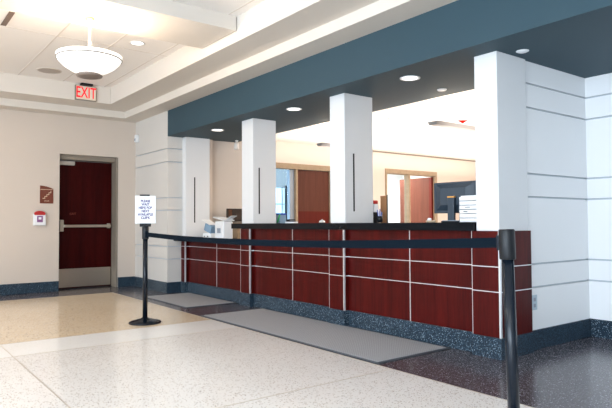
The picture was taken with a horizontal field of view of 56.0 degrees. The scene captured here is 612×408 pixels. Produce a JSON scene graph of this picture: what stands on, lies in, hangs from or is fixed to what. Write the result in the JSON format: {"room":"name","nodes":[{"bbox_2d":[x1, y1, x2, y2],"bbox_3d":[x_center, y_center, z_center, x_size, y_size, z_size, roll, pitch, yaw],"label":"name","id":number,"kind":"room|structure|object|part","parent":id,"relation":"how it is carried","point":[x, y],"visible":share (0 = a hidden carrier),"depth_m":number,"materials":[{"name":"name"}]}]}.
{"room":"service counter lobby","nodes":[
{"label":"service counter lobby","id":0,"kind":"room"},
{"bbox_2d":[0,109,136,286],"bbox_3d":[-6.807,-0.306,7.282,10.000,3.300,0.350,1,-2,-37],"label":"wall","id":1,"kind":"structure","parent":0,"point":[32,144],"depth_m":9.09,"materials":[{"name":"beige paint"}]},
{"bbox_2d":[33,211,45,225],"bbox_3d":[-4.174,0.223,9.014,0.180,0.231,0.058,1,-2,-37],"label":"alarm pull station","id":2,"kind":"object","parent":1,"relation":"attached to","point":[39,217],"visible":1,"depth_m":8.99,"materials":[{"name":"white plastic"}]},
{"bbox_3d":[-4.160,0.236,8.995,0.084,0.098,0.006,1,-2,-37],"label":"pull handle","id":3,"kind":"part","parent":2,"relation":"part of","materials":[{"name":"purple plastic"}]},
{"bbox_2d":[40,185,52,203],"bbox_3d":[-4.107,-0.150,9.109,0.196,0.282,0.012,1,-2,-37],"label":"sign","id":4,"kind":"object","parent":1,"relation":"attached to","point":[46,193],"visible":1,"depth_m":9.10,"materials":[{"name":"brown plastic"}]},
{"bbox_2d":[59,154,117,289],"bbox_3d":[-3.676,0.305,9.633,0.946,2.203,0.316,1,-2,-37],"label":"door","id":5,"kind":"structure","parent":1,"relation":"in","point":[88,185],"depth_m":9.70,"materials":[{"name":"brown wood"}]},
{"bbox_3d":[-3.713,1.225,9.642,0.870,0.305,0.004,1,-2,-37],"label":"kick plate","id":6,"kind":"part","parent":5,"relation":"part of","materials":[{"name":"metal"}]},
{"bbox_2d":[0,276,180,295],"bbox_3d":[-6.290,1.236,6.543,9.975,0.165,1.361,1,-2,-37],"label":"baseboard","id":7,"kind":"structure","parent":1,"relation":"attached to","point":[52,286],"depth_m":8.99,"materials":[{"name":"blue stone"}]},
{"bbox_2d":[0,0,265,87],"bbox_3d":[-2.098,-2.160,0.334,9.000,0.100,14.950,1,-2,-37],"label":"ceiling","id":8,"kind":"structure","parent":0,"point":[18,48],"depth_m":6.82,"materials":[{"name":"tile"}]},
{"bbox_2d":[1,11,14,25],"bbox_3d":[-3.090,-1.915,5.956,0.052,0.006,0.480,1,-2,-37],"label":"ceiling vent","id":9,"kind":"object","parent":8,"relation":"in","point":[9,16],"visible":1,"depth_m":5.93,"materials":[{"name":"beige metal"}]},
{"bbox_2d":[37,67,61,73],"bbox_3d":[-3.555,-1.845,7.973,0.324,0.009,0.324,1,-2,-37],"label":"ceiling speaker","id":10,"kind":"object","parent":8,"relation":"attached to","point":[43,69],"visible":1,"depth_m":7.94},
{"bbox_2d":[0,0,235,48],"bbox_3d":[-4.520,-1.917,3.492,8.988,0.152,0.760,1,-2,-37],"label":"ceiling beam","id":11,"kind":"structure","parent":8,"relation":"attached to","point":[171,21],"depth_m":5.55,"materials":[{"name":"paint"}]},
{"bbox_2d":[55,16,122,79],"bbox_3d":[-2.075,-1.498,5.513,0.606,0.578,0.606,1,-2,-37],"label":"pendant chandelier","id":12,"kind":"object","parent":11,"relation":"hanging from","point":[88,62],"visible":1,"depth_m":5.35,"materials":[{"name":"white glass"}]},
{"bbox_3d":[-2.074,-1.330,5.507,0.600,0.189,0.600,1,-2,-37],"label":"lamp shade","id":13,"kind":"part","parent":12,"relation":"part of","materials":[{"name":"white glass"}]},
{"bbox_3d":[-2.075,-1.583,5.515,0.020,0.370,0.020,1,-2,-37],"label":"stem","id":14,"kind":"part","parent":12,"relation":"part of","materials":[{"name":"white plastic"}]},
{"bbox_2d":[2,0,253,86],"bbox_3d":[-2.098,-2.108,0.332,9.000,0.004,14.950,1,-2,-37],"label":"trim","id":15,"kind":"structure","parent":8,"relation":"attached to","point":[172,0],"depth_m":6.86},
{"bbox_2d":[130,41,144,45],"bbox_3d":[-1.987,-1.893,6.777,0.170,0.006,0.170,1,-2,-37],"label":"recessed light","id":16,"kind":"object","parent":8,"relation":"in","point":[137,43],"visible":1,"depth_m":6.79,"materials":[{"name":"white plastic"}]},
{"bbox_2d":[0,0,378,111],"bbox_3d":[-1.956,-2.011,0.928,9.950,0.360,15.730,1,-2,-37],"label":"ceiling","id":17,"kind":"structure","parent":0,"point":[271,23],"depth_m":6.78,"materials":[{"name":"paint"}]},
{"bbox_2d":[75,83,96,101],"bbox_3d":[-3.333,-1.696,8.726,0.316,0.254,0.090,1,-2,-37],"label":"exit sign","id":18,"kind":"object","parent":17,"relation":"attached to","point":[84,91],"visible":1,"depth_m":8.72,"materials":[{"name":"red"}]},
{"bbox_2d":[0,286,611,407],"bbox_3d":[1.089,1.257,4.310,19.000,0.100,17.600,1,-2,-37],"label":"floor","id":19,"kind":"structure","parent":0,"point":[217,368],"depth_m":4.25,"materials":[{"name":"beige stone"}]},
{"bbox_2d":[128,227,160,325],"bbox_3d":[-1.740,0.766,6.227,0.344,1.038,0.344,1,-2,-37],"label":"stanchion","id":20,"kind":"object","parent":19,"relation":"on","point":[145,320],"visible":0.99,"depth_m":6.20,"materials":[{"name":"black plastic"}]},
{"bbox_2d":[135,195,155,226],"bbox_3d":[-1.744,0.072,6.250,0.216,0.349,0.044,0,-2,-16],"label":"notice sign","id":21,"kind":"object","parent":20,"relation":"attached to","point":[145,205],"visible":1,"depth_m":6.24,"materials":[{"name":"white paper"}]},
{"bbox_2d":[148,293,236,307],"bbox_3d":[-1.659,1.340,8.068,0.750,0.011,1.430,1,-2,-37],"label":"floor mat","id":22,"kind":"object","parent":19,"relation":"on","point":[185,300],"visible":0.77,"depth_m":7.93,"materials":[{"name":"carpet"}]},
{"bbox_2d":[233,229,239,237],"bbox_3d":[-0.924,0.849,9.434,0.840,1.075,0.640,1,-2,-37],"label":"desk","id":23,"kind":"object","parent":19,"relation":"on","point":[236,232],"visible":0.02,"depth_m":8.96,"materials":[{"name":"brown wood"}]},
{"bbox_2d":[226,208,241,222],"bbox_3d":[-1.081,0.194,9.426,0.500,0.235,0.120,1,-2,-37],"label":"screen","id":24,"kind":"object","parent":23,"relation":"on","point":[229,212],"visible":0.39,"depth_m":9.36,"materials":[{"name":"black plastic"}]},
{"bbox_2d":[0,292,533,407],"bbox_3d":[-2.075,1.090,0.279,9.074,0.001,15.024,1,-2,-37],"label":"trim","id":25,"kind":"structure","parent":19,"relation":"on","point":[111,292],"depth_m":4.40,"materials":[{"name":"metal"}]},
{"bbox_2d":[200,308,450,363],"bbox_3d":[0.004,1.255,5.766,0.870,0.011,2.910,1,-2,-37],"label":"floor mat","id":26,"kind":"object","parent":19,"relation":"on","point":[366,345],"visible":1,"depth_m":5.37,"materials":[{"name":"rubber"}]},
{"bbox_2d":[181,229,533,359],"bbox_3d":[-0.051,0.799,6.878,0.452,0.998,5.741,1,-2,-37],"label":"reception counter","id":27,"kind":"object","parent":19,"relation":"on","point":[447,297],"depth_m":5.59,"materials":[{"name":"brown wood"}]},
{"bbox_2d":[182,137,209,236],"bbox_3d":[-1.747,-0.264,9.156,0.420,1.570,0.116,1,-2,-37],"label":"column","id":28,"kind":"structure","parent":27,"relation":"on","point":[196,151],"depth_m":9.09,"materials":[{"name":"paint"}]},
{"bbox_3d":[-1.537,0.879,8.596,0.030,0.635,0.902,1,-2,-37],"label":"panel","id":29,"kind":"part","parent":27,"relation":"part of","materials":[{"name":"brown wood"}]},
{"bbox_3d":[-1.032,0.855,7.934,0.030,0.635,0.755,1,-2,-37],"label":"panel","id":30,"kind":"part","parent":27,"relation":"part of","materials":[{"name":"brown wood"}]},
{"bbox_2d":[242,118,275,222],"bbox_3d":[-0.624,-0.389,7.636,0.357,1.432,0.282,1,-2,-37],"label":"column","id":31,"kind":"structure","parent":27,"relation":"on","point":[258,135],"depth_m":7.53,"materials":[{"name":"paint"}]},
{"bbox_3d":[-0.404,0.726,7.114,0.030,0.833,0.851,1,-2,-37],"label":"panel","id":32,"kind":"part","parent":27,"relation":"part of","materials":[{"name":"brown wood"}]},
{"bbox_3d":[0.082,0.702,6.478,0.030,0.833,0.741,1,-2,-37],"label":"panel","id":33,"kind":"part","parent":27,"relation":"part of","materials":[{"name":"brown wood"}]},
{"bbox_2d":[330,93,372,222],"bbox_3d":[0.493,-0.442,6.213,0.405,1.432,0.242,1,-2,-37],"label":"column","id":34,"kind":"structure","parent":27,"relation":"on","point":[351,137],"depth_m":6.11,"materials":[{"name":"paint"}]},
{"bbox_2d":[231,222,476,230],"bbox_3d":[0.453,0.247,6.439,0.702,0.069,3.905,1,-2,-37],"label":"countertop","id":35,"kind":"structure","parent":27,"relation":"on","point":[450,226],"depth_m":5.67,"materials":[{"name":"black stone"}]},
{"bbox_2d":[276,213,285,222],"bbox_3d":[-0.343,0.193,7.783,0.123,0.135,0.130,1,-2,-37],"label":"desk organizer","id":36,"kind":"object","parent":35,"relation":"on","point":[280,217],"visible":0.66,"depth_m":7.75,"materials":[{"name":"blue plastic"}]},
{"bbox_2d":[285,219,297,222],"bbox_3d":[-0.192,0.228,7.599,0.160,0.052,0.080,-2,-3,45],"label":"stapler","id":37,"kind":"object","parent":35,"relation":"on","point":[288,220],"visible":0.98,"depth_m":7.58,"materials":[{"name":"white plastic"}]},
{"bbox_2d":[373,200,377,222],"bbox_3d":[0.746,0.083,6.287,0.074,0.245,0.076,1,-2,-37],"label":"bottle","id":38,"kind":"object","parent":35,"relation":"on","point":[375,202],"visible":0.57,"depth_m":6.25,"materials":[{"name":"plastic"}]},
{"bbox_2d":[377,209,382,222],"bbox_3d":[0.797,0.126,6.215,0.068,0.148,0.068,1,-2,-37],"label":"pen cup","id":39,"kind":"object","parent":35,"relation":"on","point":[379,218],"visible":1,"depth_m":6.20,"materials":[{"name":"black plastic"}]},
{"bbox_2d":[380,195,387,222],"bbox_3d":[0.872,0.054,6.416,0.016,0.310,0.101,1,-2,-37],"label":"file holder","id":40,"kind":"object","parent":35,"relation":"on","point":[383,199],"visible":0.93,"depth_m":6.40,"materials":[{"name":"brown wood"}]},
{"bbox_2d":[426,218,435,222],"bbox_3d":[1.163,0.151,5.364,0.090,0.044,0.036,-1,-2,33],"label":"tape dispenser","id":41,"kind":"object","parent":35,"relation":"on","point":[429,220],"visible":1,"depth_m":5.35,"materials":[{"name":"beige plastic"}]},
{"bbox_2d":[441,220,458,222],"bbox_3d":[1.278,0.151,4.999,0.200,0.019,0.070,-2,-3,45],"label":"keyboard","id":42,"kind":"object","parent":35,"relation":"on","point":[442,221],"visible":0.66,"depth_m":5.00,"materials":[{"name":"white plastic"}]},
{"bbox_2d":[434,180,475,219],"bbox_3d":[1.361,-0.018,5.257,0.224,0.372,0.450,1,-3,-43],"label":"computer monitor","id":43,"kind":"object","parent":35,"relation":"on","point":[446,194],"visible":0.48,"depth_m":5.22,"materials":[{"name":"black plastic"}]},
{"bbox_3d":[1.319,0.050,5.215,0.033,0.215,0.068,1,-3,-43],"label":"stand post","id":44,"kind":"part","parent":43,"relation":"part of","materials":[{"name":"black plastic"}]},
{"bbox_2d":[459,195,475,221],"bbox_3d":[1.459,0.044,4.895,0.262,0.225,0.180,1,-2,-37],"label":"trays","id":45,"kind":"object","parent":35,"relation":"on","point":[467,204],"visible":0.44,"depth_m":4.82,"materials":[{"name":"white plastic"}]},
{"bbox_2d":[459,196,475,200],"bbox_3d":[1.459,-0.041,4.898,0.260,0.034,0.180,1,-2,-37],"label":"tray","id":46,"kind":"object","parent":45,"relation":"on","point":[463,198],"depth_m":4.82,"materials":[{"name":"white plastic"}]},
{"bbox_2d":[459,201,475,205],"bbox_3d":[1.459,-0.005,4.897,0.260,0.034,0.180,1,-2,-37],"label":"tray","id":47,"kind":"object","parent":45,"relation":"on","point":[461,203],"depth_m":4.82,"materials":[{"name":"white plastic"}]},
{"bbox_2d":[459,205,475,209],"bbox_3d":[1.460,0.031,4.896,0.260,0.034,0.180,1,-2,-37],"label":"tray","id":48,"kind":"object","parent":45,"relation":"on","point":[461,207],"depth_m":4.82,"materials":[{"name":"white plastic"}]},
{"bbox_2d":[459,209,475,213],"bbox_3d":[1.460,0.067,4.895,0.260,0.034,0.180,1,-2,-37],"label":"tray","id":49,"kind":"object","parent":45,"relation":"on","point":[461,211],"depth_m":4.82,"materials":[{"name":"white plastic"}]},
{"bbox_2d":[459,214,475,217],"bbox_3d":[1.460,0.103,4.894,0.260,0.034,0.180,1,-2,-37],"label":"tray","id":50,"kind":"object","parent":45,"relation":"on","point":[460,215],"depth_m":4.82,"materials":[{"name":"white plastic"}]},
{"bbox_2d":[459,218,475,221],"bbox_3d":[1.460,0.139,4.892,0.260,0.034,0.180,1,-2,-37],"label":"tray","id":51,"kind":"object","parent":45,"relation":"on","point":[460,219],"depth_m":4.82,"materials":[{"name":"white plastic"}]},
{"bbox_3d":[0.713,0.672,5.652,0.030,0.833,0.851,1,-2,-37],"label":"panel","id":52,"kind":"part","parent":27,"relation":"part of","materials":[{"name":"brown wood"}]},
{"bbox_3d":[1.193,0.648,5.022,0.030,0.833,0.726,1,-2,-37],"label":"panel","id":53,"kind":"part","parent":27,"relation":"part of","materials":[{"name":"brown wood"}]},
{"bbox_2d":[474,51,527,230],"bbox_3d":[1.612,-0.496,4.751,0.410,1.432,0.213,1,-2,-37],"label":"column","id":54,"kind":"structure","parent":27,"relation":"on","point":[499,77],"depth_m":4.64,"materials":[{"name":"paint"}]},
{"bbox_3d":[-1.218,0.534,8.467,0.750,0.040,1.802,1,-2,-37],"label":"countertop","id":55,"kind":"structure","parent":27,"relation":"on","visible":0},
{"bbox_2d":[202,220,214,237],"bbox_3d":[-1.422,0.373,8.532,0.238,0.286,0.144,-2,-3,43],"label":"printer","id":56,"kind":"object","parent":55,"relation":"on","point":[209,227],"visible":0.66,"depth_m":8.46,"materials":[{"name":"white plastic"}]},
{"bbox_2d":[213,216,236,238],"bbox_3d":[-1.198,0.339,8.273,0.240,0.333,0.442,1,-2,-37],"label":"printer","id":57,"kind":"object","parent":55,"relation":"on","point":[223,229],"visible":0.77,"depth_m":8.22,"materials":[{"name":"white plastic"}]},
{"bbox_3d":[-1.192,0.213,8.317,0.180,0.063,0.317,1,-2,-37],"label":"lid","id":58,"kind":"part","parent":57,"relation":"part of","materials":[{"name":"white plastic"}]},
{"bbox_2d":[496,229,519,407],"bbox_3d":[0.906,0.631,2.540,0.344,1.038,0.344,0,-2,-37],"label":"stanchion","id":59,"kind":"object","parent":19,"relation":"on","point":[505,239],"visible":1,"depth_m":2.52,"materials":[{"name":"black plastic"}]},
{"bbox_2d":[147,232,496,247],"bbox_3d":[-0.419,0.267,4.395,0.002,0.102,4.465,1,-2,-36],"label":"belt","id":60,"kind":"object","parent":59,"relation":"attached to","point":[460,242],"visible":0.98,"depth_m":3.43,"materials":[{"name":"black fabric"}]},
{"bbox_2d":[212,140,475,222],"bbox_3d":[1.759,0.191,12.035,8.600,2.535,0.120,1,-2,-37],"label":"wall","id":61,"kind":"structure","parent":0,"point":[448,170],"depth_m":10.66,"materials":[{"name":"paint"}]},
{"bbox_2d":[276,162,330,222],"bbox_3d":[-0.112,0.345,10.592,1.440,2.150,0.145,1,-2,-37],"label":"door","id":62,"kind":"structure","parent":61,"relation":"in","point":[302,190],"depth_m":10.62,"materials":[{"name":"brown wood"}]},
{"bbox_3d":[0.140,0.771,10.725,0.755,1.265,0.004,1,-2,-37],"label":"panel","id":63,"kind":"part","parent":62,"relation":"part of","materials":[{"name":"red wood"}]},
{"bbox_2d":[385,168,437,222],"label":"door","id":64,"kind":"structure","parent":61,"relation":"in","point":[409,200],"depth_m":12.34,"materials":[{"name":"brown wood"}]},
{"bbox_2d":[373,150,475,161],"bbox_3d":[2.988,-1.041,12.930,5.600,0.026,0.022,1,-2,-37],"label":"trim","id":65,"kind":"structure","parent":61,"relation":"attached to","point":[373,150],"depth_m":12.58,"materials":[{"name":"brown wood"}]},
{"bbox_2d":[135,0,611,281],"bbox_3d":[2.026,-0.222,4.029,0.700,2.830,15.930,1,-2,-37],"label":"wall","id":66,"kind":"structure","parent":0,"point":[458,29],"depth_m":5.83,"materials":[{"name":"paint"}]},
{"bbox_2d":[134,135,138,142],"bbox_3d":[-2.916,-1.125,9.899,0.064,0.130,0.070,1,-2,-37],"label":"sensor","id":67,"kind":"object","parent":66,"relation":"attached to","point":[136,137],"visible":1,"depth_m":9.88,"materials":[{"name":"white plastic"}]},
{"bbox_2d":[210,140,211,220],"bbox_3d":[-1.552,0.171,9.328,0.048,2.430,0.055,1,-2,-37],"label":"trim","id":68,"kind":"structure","parent":66,"relation":"attached to","point":[210,140],"depth_m":9.32,"materials":[{"name":"paint"}]},
{"bbox_2d":[0,0,456,122],"bbox_3d":[-1.955,-1.776,0.920,9.950,0.110,15.730,1,-2,-37],"label":"trim","id":69,"kind":"structure","parent":66,"relation":"attached to","point":[381,14],"depth_m":6.30,"materials":[{"name":"paint"}]},
{"bbox_2d":[276,89,475,160],"bbox_3d":[3.736,-1.220,9.909,8.080,0.125,5.740,1,-2,-37],"label":"ceiling","id":70,"kind":"structure","parent":0,"point":[408,131],"depth_m":9.26,"materials":[{"name":"white paint"}]},
{"bbox_2d":[317,143,329,146],"bbox_3d":[0.586,-1.008,8.591,0.980,0.355,0.150,1,-2,-37],"label":"pendant","id":71,"kind":"object","parent":70,"relation":"hanging from","point":[318,144],"visible":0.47,"depth_m":8.29,"materials":[{"name":"grey plastic"}]},
{"bbox_2d":[428,120,474,131],"bbox_3d":[1.936,-1.069,6.931,1.250,0.355,0.150,1,-2,-37],"label":"pendant","id":72,"kind":"object","parent":70,"relation":"hanging from","point":[437,123],"visible":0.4,"depth_m":6.69,"materials":[{"name":"grey plastic"}]},
{"bbox_2d":[182,16,611,141],"bbox_3d":[2.986,-1.334,3.830,1.550,0.170,14.385,1,-2,-37],"label":"ceiling","id":73,"kind":"structure","parent":0,"point":[583,50],"depth_m":5.32,"materials":[{"name":"paint"}]},
{"bbox_2d":[234,140,238,149],"bbox_3d":[-1.138,-0.969,9.432,0.090,0.150,0.090,1,-2,-37],"label":"security camera","id":74,"kind":"object","parent":73,"relation":"attached to","point":[236,144],"visible":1,"depth_m":9.40,"materials":[{"name":"white plastic"}]},
{"bbox_2d":[286,107,301,110],"bbox_3d":[-0.143,-1.131,6.864,0.190,0.006,0.190,1,-2,-37],"label":"recessed light","id":75,"kind":"object","parent":73,"relation":"in","point":[291,108],"visible":1,"depth_m":6.87,"materials":[{"name":"white plastic"}]},
{"bbox_2d":[400,75,419,80],"bbox_3d":[0.980,-1.184,5.419,0.190,0.006,0.190,1,-2,-37],"label":"recessed light","id":76,"kind":"object","parent":73,"relation":"in","point":[410,77],"visible":1,"depth_m":5.42,"materials":[{"name":"white plastic"}]},
{"bbox_2d":[516,49,528,53],"bbox_3d":[1.724,-1.212,4.581,0.100,0.012,0.100,1,-2,-37],"label":"smoke detector","id":77,"kind":"object","parent":73,"relation":"attached to","point":[521,51],"visible":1,"depth_m":4.55,"materials":[{"name":"white plastic"}]},
{"bbox_2d":[410,176,426,178],"bbox_3d":[0.491,0.150,13.121,8.300,2.700,3.140,1,-2,-37],"label":"wall","id":78,"kind":"structure","parent":0,"point":[411,177],"depth_m":16.37,"materials":[{"name":"white paint"}]},
{"bbox_2d":[525,61,589,329],"bbox_3d":[2.192,0.015,5.173,1.040,2.430,0.160,1,-2,-37],"label":"wall","id":79,"kind":"structure","parent":0,"point":[555,103],"depth_m":5.10,"materials":[{"name":"white paint"}]},
{"bbox_2d":[532,295,536,309],"bbox_3d":[1.911,0.825,4.819,0.080,0.124,0.013,1,-2,-37],"label":"wall outlet","id":80,"kind":"object","parent":79,"relation":"attached to","point":[534,297],"visible":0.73,"depth_m":4.81,"materials":[{"name":"grey plastic"}]},
{"bbox_2d":[583,73,611,320],"bbox_3d":[5.324,-0.103,2.093,0.200,2.430,8.860,1,-2,-37],"label":"wall","id":81,"kind":"structure","parent":0,"point":[598,89],"depth_m":5.33,"materials":[{"name":"white paint"}]},
{"bbox_2d":[533,318,611,349],"bbox_3d":[4.889,1.017,1.619,1.030,0.165,8.700,1,-2,-37],"label":"baseboard","id":82,"kind":"structure","parent":81,"relation":"attached to","point":[567,332],"depth_m":5.15,"materials":[{"name":"blue stone"}]}
]}

